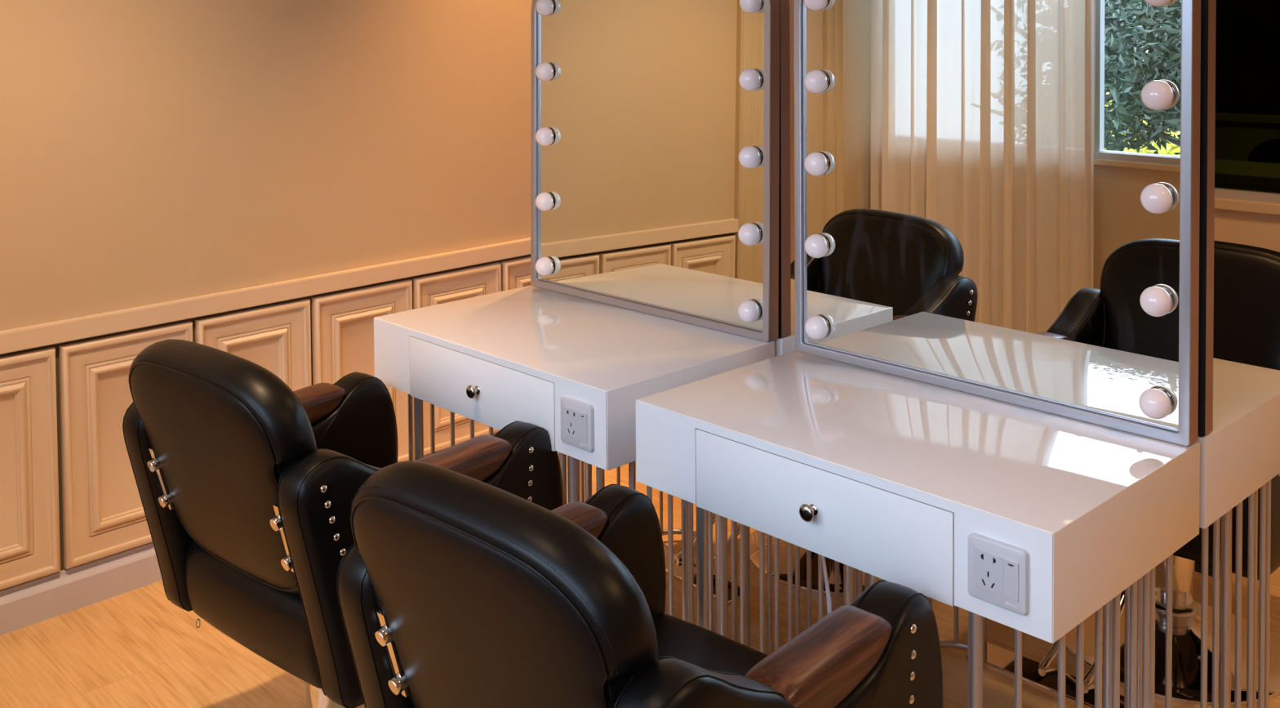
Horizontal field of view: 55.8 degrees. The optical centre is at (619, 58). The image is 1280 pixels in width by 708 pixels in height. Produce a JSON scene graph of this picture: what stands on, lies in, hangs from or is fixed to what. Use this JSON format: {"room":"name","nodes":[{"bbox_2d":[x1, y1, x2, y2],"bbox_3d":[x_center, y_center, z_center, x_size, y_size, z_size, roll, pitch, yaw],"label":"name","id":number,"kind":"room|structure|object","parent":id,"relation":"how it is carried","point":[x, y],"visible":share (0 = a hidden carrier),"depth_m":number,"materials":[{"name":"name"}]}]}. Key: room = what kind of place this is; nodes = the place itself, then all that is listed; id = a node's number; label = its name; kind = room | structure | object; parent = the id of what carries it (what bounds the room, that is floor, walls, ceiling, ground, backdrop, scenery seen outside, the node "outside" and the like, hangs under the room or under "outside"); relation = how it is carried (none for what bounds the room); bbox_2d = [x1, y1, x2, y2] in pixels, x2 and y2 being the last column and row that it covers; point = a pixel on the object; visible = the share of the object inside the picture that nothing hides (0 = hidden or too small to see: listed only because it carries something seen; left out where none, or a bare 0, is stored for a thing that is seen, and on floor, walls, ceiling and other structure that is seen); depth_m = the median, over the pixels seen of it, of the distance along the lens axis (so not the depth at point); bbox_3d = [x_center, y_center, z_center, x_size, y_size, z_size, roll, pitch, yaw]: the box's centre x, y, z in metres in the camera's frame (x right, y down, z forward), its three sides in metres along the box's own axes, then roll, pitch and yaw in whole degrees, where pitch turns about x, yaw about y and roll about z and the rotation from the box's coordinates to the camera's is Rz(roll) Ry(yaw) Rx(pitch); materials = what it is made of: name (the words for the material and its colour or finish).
{"room":"hair salon","nodes":[
{"label":"hair salon","id":0,"kind":"room"},
{"bbox_2d":[0,0,532,330],"bbox_3d":[-1.119,0.016,3.532,0.220,2.750,4.608,1,3,45],"label":"wall","id":1,"kind":"structure","parent":0,"point":[152,151],"depth_m":3.43,"materials":[{"name":"paint"}]},
{"bbox_2d":[0,346,60,590],"bbox_3d":[-1.551,1.023,2.949,0.028,0.572,0.350,1,3,45],"label":"wall panel","id":2,"kind":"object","parent":1,"relation":"attached to","point":[30,548],"depth_m":3.02,"materials":[{"name":"beige paint"}]},
{"bbox_2d":[58,320,192,568],"bbox_3d":[-1.294,1.012,3.205,0.028,0.572,0.350,1,3,45],"label":"wall panel","id":3,"kind":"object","parent":1,"relation":"attached to","point":[104,515],"depth_m":3.14,"materials":[{"name":"beige paint"}]},
{"bbox_2d":[0,431,497,635],"bbox_3d":[-0.682,1.329,3.822,0.034,0.100,3.542,1,3,45],"label":"baseboard","id":4,"kind":"structure","parent":1,"relation":"attached to","point":[22,605],"depth_m":3.10,"materials":[{"name":"beige paint"}]},
{"bbox_2d":[195,298,311,391],"bbox_3d":[-1.038,1.002,3.462,0.028,0.572,0.350,1,3,45],"label":"trim","id":5,"kind":"structure","parent":1,"relation":"attached to","point":[277,338],"depth_m":3.49,"materials":[{"name":"beige paint"}]},
{"bbox_2d":[0,237,530,354],"bbox_3d":[-0.689,0.663,3.802,0.030,0.052,3.542,1,3,45],"label":"trim","id":6,"kind":"structure","parent":1,"relation":"attached to","point":[28,337],"depth_m":3.41,"materials":[{"name":"beige paint"}]},
{"bbox_2d":[0,254,530,570],"bbox_3d":[-0.695,1.024,3.824,0.003,0.670,3.542,1,3,45],"label":"trim","id":7,"kind":"structure","parent":1,"relation":"attached to","point":[55,345],"depth_m":3.18,"materials":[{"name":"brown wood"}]},
{"bbox_2d":[311,279,414,462],"bbox_3d":[-0.782,0.992,3.718,0.028,0.572,0.350,1,3,45],"label":"trim","id":8,"kind":"structure","parent":1,"relation":"attached to","point":[343,322],"depth_m":3.70,"materials":[{"name":"beige paint"}]},
{"bbox_2d":[412,262,501,455],"bbox_3d":[-0.525,0.981,3.975,0.028,0.572,0.350,1,3,45],"label":"trim","id":9,"kind":"structure","parent":1,"relation":"attached to","point":[477,281],"depth_m":3.95,"materials":[{"name":"beige paint"}]},
{"bbox_2d":[500,256,531,291],"bbox_3d":[-0.269,0.971,4.232,0.028,0.572,0.350,1,3,45],"label":"trim","id":10,"kind":"structure","parent":1,"relation":"attached to","point":[516,273],"depth_m":4.14,"materials":[{"name":"beige paint"}]},
{"bbox_2d":[0,451,1279,707],"bbox_3d":[0.636,1.465,1.756,4.670,0.060,5.900,-2,3,-43],"label":"floor","id":11,"kind":"structure","parent":0,"point":[135,648],"depth_m":2.86,"materials":[{"name":"laminate"}]},
{"bbox_2d":[122,338,564,707],"bbox_3d":[-0.458,0.961,2.460,0.613,0.919,0.912,1,2,41],"label":"salon chair","id":12,"kind":"object","parent":11,"relation":"on","point":[247,483],"visible":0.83,"depth_m":2.14,"materials":[{"name":"black leather"}]},
{"bbox_2d":[373,285,774,641],"bbox_3d":[-0.127,1.010,2.718,0.520,0.807,0.800,-2,3,-44],"label":"vanity desk","id":13,"kind":"object","parent":11,"relation":"on","point":[576,369],"visible":0.62,"depth_m":2.56,"materials":[{"name":"white paint"}]},
{"bbox_2d":[560,395,594,451],"bbox_3d":[-0.082,0.697,2.309,0.012,0.089,0.089,-2,3,-43],"label":"power outlet","id":14,"kind":"object","parent":13,"relation":"attached to","point":[577,412],"depth_m":2.30,"materials":[{"name":"white plastic"}]},
{"bbox_2d":[530,0,780,342],"bbox_3d":[0.048,0.192,2.861,0.069,0.815,0.796,-2,3,-44],"label":"vanity mirror","id":15,"kind":"object","parent":13,"relation":"on","point":[655,124],"visible":1,"depth_m":2.82,"materials":[{"name":"silver metal"}]},
{"bbox_2d":[336,461,942,707],"bbox_3d":[0.113,0.972,1.776,0.613,0.932,0.912,1,3,44],"label":"salon chair","id":16,"kind":"object","parent":11,"relation":"on","point":[455,589],"visible":1,"depth_m":1.48,"materials":[{"name":"black leather"}]},
{"bbox_2d":[577,278,867,654],"bbox_3d":[0.268,0.994,3.090,0.520,0.807,0.800,-2,3,-43],"label":"vanity desk","id":17,"kind":"object","parent":11,"relation":"on","point":[785,344],"visible":0.02,"depth_m":2.73,"materials":[{"name":"silver metal"}]},
{"bbox_2d":[778,0,791,337],"bbox_3d":[0.093,0.189,2.903,0.062,0.815,0.796,-2,3,-43],"label":"vanity mirror","id":18,"kind":"object","parent":17,"relation":"on","point":[784,269],"visible":0.04,"depth_m":2.61,"materials":[{"name":"black mirror"}]},
{"bbox_2d":[663,260,883,605],"bbox_3d":[0.481,0.928,3.259,0.912,0.919,0.613,-2,2,-39],"label":"salon chair","id":19,"kind":"object","parent":11,"relation":"on","point":[754,536],"visible":0.02,"depth_m":3.22,"materials":[{"name":"black leather"}]},
{"bbox_2d":[635,350,1199,707],"bbox_3d":[0.477,1.022,2.076,0.520,0.807,0.800,-2,3,-43],"label":"vanity desk","id":20,"kind":"object","parent":11,"relation":"on","point":[1035,522],"visible":0.98,"depth_m":1.90,"materials":[{"name":"white wood"}]},
{"bbox_2d":[821,555,831,613],"bbox_3d":[0.418,1.088,2.343,0.032,0.652,0.290,-1,2,-25],"label":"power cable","id":21,"kind":"object","parent":20,"relation":"hanging from","point":[824,569],"visible":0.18,"depth_m":2.38,"materials":[{"name":"white plastic"}]},
{"bbox_2d":[793,0,1200,446],"bbox_3d":[0.637,0.205,2.207,0.063,0.815,0.796,-2,3,-43],"label":"vanity mirror","id":22,"kind":"object","parent":20,"relation":"on","point":[999,200],"visible":1,"depth_m":2.15,"materials":[{"name":"silver metal"}]},
{"bbox_2d":[968,532,1029,614],"bbox_3d":[0.521,0.710,1.667,0.012,0.089,0.089,-2,3,-43],"label":"power outlet","id":23,"kind":"object","parent":20,"relation":"attached to","point":[998,562],"depth_m":1.66,"materials":[{"name":"white plastic"}]},
{"bbox_2d":[853,357,1279,707],"bbox_3d":[0.872,1.007,2.451,0.520,0.807,0.800,-2,3,-43],"label":"vanity desk","id":24,"kind":"object","parent":11,"relation":"on","point":[1241,455],"visible":0.17,"depth_m":2.15,"materials":[{"name":"silver metal"}]},
{"bbox_2d":[1197,0,1216,436],"bbox_3d":[0.697,0.202,2.264,0.062,0.815,0.796,-2,3,-43],"label":"vanity mirror","id":25,"kind":"object","parent":24,"relation":"on","point":[1208,7],"visible":0.02,"depth_m":1.97,"materials":[{"name":"black mirror"}]},
{"bbox_2d":[965,240,1279,707],"bbox_3d":[1.190,0.931,2.737,0.912,0.934,0.613,-2,3,-44],"label":"salon chair","id":26,"kind":"object","parent":11,"relation":"on","point":[1246,278],"visible":0.1,"depth_m":2.81,"materials":[{"name":"black leather"}]},
{"bbox_2d":[788,0,1279,263],"bbox_3d":[2.285,-0.004,3.279,0.100,2.750,5.900,-2,3,-43],"label":"wall","id":27,"kind":"structure","parent":0,"point":[1250,228],"depth_m":3.68,"materials":[{"name":"paint"}]},
{"bbox_2d":[1214,0,1279,215],"bbox_3d":[2.608,-0.221,2.891,0.090,1.396,2.760,-2,3,-43],"label":"window","id":28,"kind":"structure","parent":27,"relation":"in","point":[1247,128],"depth_m":3.66,"materials":[{"name":"black glass"}]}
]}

